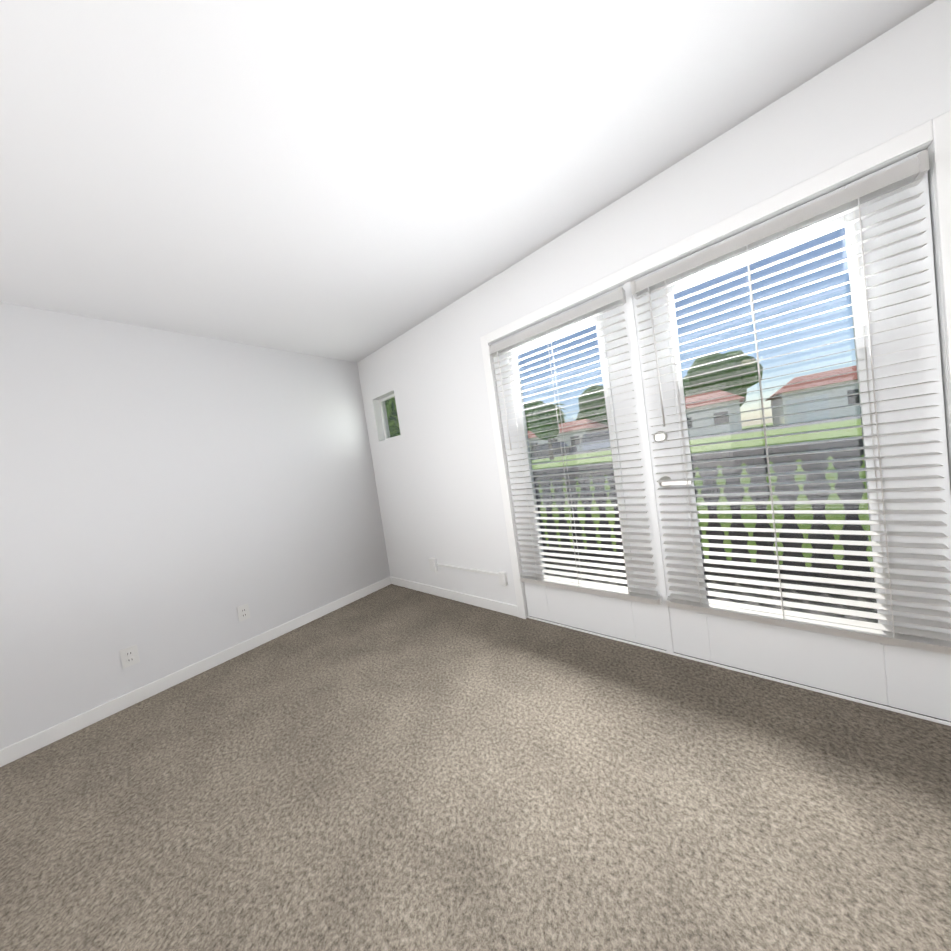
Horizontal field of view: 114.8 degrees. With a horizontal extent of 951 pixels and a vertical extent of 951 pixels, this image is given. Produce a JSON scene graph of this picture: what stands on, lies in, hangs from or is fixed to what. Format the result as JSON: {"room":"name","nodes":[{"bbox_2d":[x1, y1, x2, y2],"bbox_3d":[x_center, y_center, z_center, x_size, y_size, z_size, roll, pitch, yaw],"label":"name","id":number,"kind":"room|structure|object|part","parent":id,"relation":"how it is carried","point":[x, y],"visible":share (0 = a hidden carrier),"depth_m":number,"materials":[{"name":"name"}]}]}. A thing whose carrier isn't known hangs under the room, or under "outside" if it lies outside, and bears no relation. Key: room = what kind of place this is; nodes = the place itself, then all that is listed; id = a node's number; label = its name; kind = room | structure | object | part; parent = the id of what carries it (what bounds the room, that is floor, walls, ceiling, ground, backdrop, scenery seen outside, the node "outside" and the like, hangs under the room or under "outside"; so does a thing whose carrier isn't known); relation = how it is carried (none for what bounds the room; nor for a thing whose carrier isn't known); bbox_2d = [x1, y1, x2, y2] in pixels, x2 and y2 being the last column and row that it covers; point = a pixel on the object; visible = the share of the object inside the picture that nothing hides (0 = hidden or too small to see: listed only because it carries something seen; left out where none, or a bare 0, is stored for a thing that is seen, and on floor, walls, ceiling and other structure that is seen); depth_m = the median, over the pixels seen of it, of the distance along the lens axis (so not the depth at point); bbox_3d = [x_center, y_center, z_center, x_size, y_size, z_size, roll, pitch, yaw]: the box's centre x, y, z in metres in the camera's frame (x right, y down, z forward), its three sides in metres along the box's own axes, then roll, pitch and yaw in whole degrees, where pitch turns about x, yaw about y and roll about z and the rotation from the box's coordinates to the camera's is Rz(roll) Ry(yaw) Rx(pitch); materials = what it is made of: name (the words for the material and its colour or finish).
{"room":"bedroom","nodes":[
{"label":"bedroom","id":0,"kind":"room"},
{"bbox_2d":[0,302,389,749],"bbox_3d":[-2.747,0.311,1.469,0.150,2.440,5.300,-6,3,40],"label":"wall","id":1,"kind":"structure","parent":0,"point":[171,502],"depth_m":2.06,"materials":[{"name":"white paint"}]},
{"bbox_2d":[119,644,139,668],"bbox_3d":[-2.177,1.140,1.916,0.009,0.116,0.072,-6,3,40],"label":"electrical outlet plate","id":2,"kind":"object","parent":1,"relation":"attached to","point":[129,656],"visible":1,"depth_m":1.91,"materials":[{"name":"white plastic"}]},
{"bbox_2d":[0,578,391,766],"bbox_3d":[-2.309,1.428,1.720,0.016,0.085,4.340,-6,3,40],"label":"baseboard","id":3,"kind":"structure","parent":1,"relation":"attached to","point":[28,745],"depth_m":2.00,"materials":[{"name":"white wood"}]},
{"bbox_2d":[237,603,250,621],"bbox_3d":[-1.802,1.067,2.366,0.009,0.116,0.072,-6,3,40],"label":"electrical outlet plate","id":4,"kind":"object","parent":1,"relation":"attached to","point":[243,612],"visible":1,"depth_m":2.36,"materials":[{"name":"white plastic"}]},
{"bbox_2d":[0,0,935,362],"bbox_3d":[-0.969,-1.148,-0.250,5.300,0.100,5.300,-6,3,40],"label":"ceiling","id":5,"kind":"structure","parent":0,"point":[352,180],"depth_m":1.12,"materials":[{"name":"white paint"}]},
{"bbox_2d":[0,584,950,950],"bbox_3d":[-0.612,1.365,-0.136,5.300,0.100,5.300,-6,3,40],"label":"floor carpet","id":6,"kind":"object","parent":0,"point":[392,768],"depth_m":1.07,"materials":[{"name":"beige carpet"}]},
{"bbox_2d":[357,0,950,605],"bbox_3d":[0.914,0.282,1.794,5.000,3.440,0.150,-6,3,40],"label":"wall","id":7,"kind":"structure","parent":0,"point":[435,466],"depth_m":1.84,"materials":[{"name":"white paint"}]},
{"bbox_2d":[379,394,400,439],"bbox_3d":[-0.841,-0.601,3.136,0.380,0.440,0.030,-6,3,40],"label":"window","id":8,"kind":"structure","parent":7,"relation":"in","point":[384,419],"depth_m":3.21,"materials":[{"name":"white"}]},
{"bbox_2d":[388,576,518,616],"bbox_3d":[-0.298,1.092,2.829,1.635,0.085,0.012,-6,3,40],"label":"baseboard","id":9,"kind":"structure","parent":7,"relation":"attached to","point":[506,608],"depth_m":2.68,"materials":[{"name":"white wood"}]},
{"bbox_2d":[429,557,507,585],"bbox_3d":[-0.097,0.809,2.600,0.860,0.130,0.035,-6,3,40],"label":"conduit","id":10,"kind":"object","parent":7,"relation":"attached to","point":[434,565],"visible":1,"depth_m":2.56,"materials":[{"name":"white"}]},
{"bbox_2d":[488,286,661,604],"bbox_3d":[0.556,-0.104,1.902,0.884,1.689,0.079,-6,3,40],"label":"window blind","id":11,"kind":"object","parent":7,"relation":"attached to","point":[604,303],"visible":0.94,"depth_m":1.84,"materials":[{"name":"white plastic"}]},
{"bbox_2d":[491,285,665,649],"bbox_3d":[0.610,0.016,1.950,0.909,2.014,0.057,-6,3,40],"label":"door leaf","id":12,"kind":"structure","parent":7,"relation":"in","point":[634,621],"depth_m":1.80,"materials":[{"name":"white"}]},
{"bbox_2d":[624,281,673,652],"bbox_3d":[0.938,-0.017,1.643,0.032,2.014,0.010,-6,3,40],"label":"door mullion","id":13,"kind":"object","parent":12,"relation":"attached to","point":[647,455],"depth_m":1.64,"materials":[{"name":"white"}]},
{"bbox_2d":[394,227,843,397],"bbox_3d":[1.246,-1.745,2.432,8.200,0.180,1.750,-6,3,40],"label":"roof eave","id":14,"kind":"object","parent":7,"relation":"attached to","point":[708,280],"depth_m":2.69,"materials":[{"name":"white paint"}]},
{"bbox_2d":[480,111,950,725],"bbox_3d":[0.974,-0.048,1.679,1.954,2.097,0.166,-6,3,40],"label":"door frame","id":15,"kind":"structure","parent":7,"relation":"attached to","point":[934,137],"depth_m":1.20,"materials":[{"name":"white"}]},
{"bbox_2d":[516,229,950,721],"bbox_3d":[0.952,0.050,1.641,1.826,1.900,0.103,-6,3,40],"label":"doors","id":16,"kind":"structure","parent":7,"relation":"in","point":[752,450],"depth_m":1.41,"materials":[{"name":"clear glass"}]},
{"bbox_3d":[1.000,-0.083,1.550,0.146,0.302,0.058,-6,3,40],"label":"door handle","id":17,"kind":"part","parent":16,"relation":"part of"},
{"bbox_2d":[630,149,950,654],"bbox_3d":[1.250,-0.176,1.313,0.884,1.689,0.079,-6,3,40],"label":"window blind","id":18,"kind":"object","parent":7,"relation":"attached to","point":[913,172],"visible":1,"depth_m":1.23,"materials":[{"name":"white plastic"}]},
{"bbox_2d":[631,149,950,720],"bbox_3d":[1.304,-0.056,1.361,0.909,2.014,0.057,-6,3,40],"label":"door leaf","id":19,"kind":"structure","parent":7,"relation":"in","point":[911,679],"depth_m":1.15,"materials":[{"name":"white"}]},
{"label":"outside","id":20,"kind":"structure","parent":0,"visible":0},
{"bbox_2d":[531,416,873,571],"bbox_3d":[16.452,-2.128,47.507,120.000,3.350,89.800,-6,3,40],"label":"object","id":21,"kind":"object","parent":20,"point":[748,435],"depth_m":8.74,"materials":[{"name":"green plant"}]},
{"bbox_2d":[385,398,399,436],"bbox_3d":[-0.744,0.056,8.827,3.873,7.323,3.595,-6,3,40],"label":"tree","id":22,"kind":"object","parent":21,"relation":"on","point":[395,426],"depth_m":7.57,"materials":[{"name":"green plant"}]},
{"bbox_2d":[527,403,559,459],"bbox_3d":[5.495,-3.331,23.597,2.221,4.249,2.868,-6,3,40],"label":"tree","id":23,"kind":"object","parent":21,"relation":"on","point":[543,414],"depth_m":22.67,"materials":[{"name":"green plant"}]},
{"bbox_2d":[524,399,564,430],"bbox_3d":[12.828,-9.915,62.328,11.421,11.745,10.081,-6,3,40],"label":"tree","id":24,"kind":"object","parent":21,"relation":"on","point":[528,411],"depth_m":58.91,"materials":[{"name":"green plant"}]},
{"bbox_2d":[531,442,576,458],"bbox_3d":[8.147,-2.683,31.905,4.400,1.442,1.750,-6,3,40],"label":"car","id":25,"kind":"object","parent":21,"relation":"on","point":[542,453],"depth_m":31.18,"materials":[{"name":"grey"}]},
{"bbox_2d":[528,419,607,457],"bbox_3d":[13.099,-5.755,48.262,13.500,4.700,11.000,-6,3,40],"label":"house","id":26,"kind":"structure","parent":21,"relation":"on","point":[575,427],"depth_m":42.85,"materials":[{"name":"white paint"}]},
{"bbox_2d":[576,385,608,429],"bbox_3d":[21.936,-10.115,51.618,8.173,10.542,9.803,-6,3,40],"label":"tree","id":27,"kind":"object","parent":21,"relation":"on","point":[590,405],"depth_m":48.67,"materials":[{"name":"green plant"}]},
{"bbox_2d":[581,430,610,451],"bbox_3d":[13.381,-3.593,30.547,5.150,1.892,1.750,-6,3,40],"label":"van","id":28,"kind":"object","parent":21,"relation":"on","point":[603,437],"depth_m":30.57,"materials":[{"name":"white"}]},
{"bbox_2d":[685,390,744,436],"bbox_3d":[25.491,-7.248,39.016,13.500,5.000,11.000,-6,3,40],"label":"house","id":29,"kind":"structure","parent":21,"relation":"on","point":[729,419],"depth_m":32.87,"materials":[{"name":"white paint"}]},
{"bbox_2d":[683,350,762,406],"bbox_3d":[34.671,-11.895,44.122,10.386,11.155,11.011,-6,3,40],"label":"tree","id":30,"kind":"object","parent":21,"relation":"on","point":[729,362],"depth_m":40.16,"materials":[{"name":"green plant"}]},
{"bbox_2d":[765,365,859,424],"bbox_3d":[36.472,-8.126,28.422,13.000,4.600,11.000,-6,3,40],"label":"house","id":31,"kind":"structure","parent":21,"relation":"on","point":[796,398],"depth_m":27.39,"materials":[{"name":"white paint"}]},
{"bbox_2d":[544,557,877,622],"bbox_3d":[1.487,0.983,2.382,7.400,0.120,1.300,-6,3,40],"label":"floor","id":32,"kind":"structure","parent":20,"point":[785,599],"depth_m":2.17,"materials":[{"name":"grey"}]},
{"bbox_2d":[533,438,874,590],"bbox_3d":[1.752,0.351,2.772,7.400,1.020,0.108,-6,3,40],"label":"balcony railing","id":33,"kind":"object","parent":32,"relation":"on","point":[860,452],"depth_m":2.35,"materials":[{"name":"grey"}]}
]}

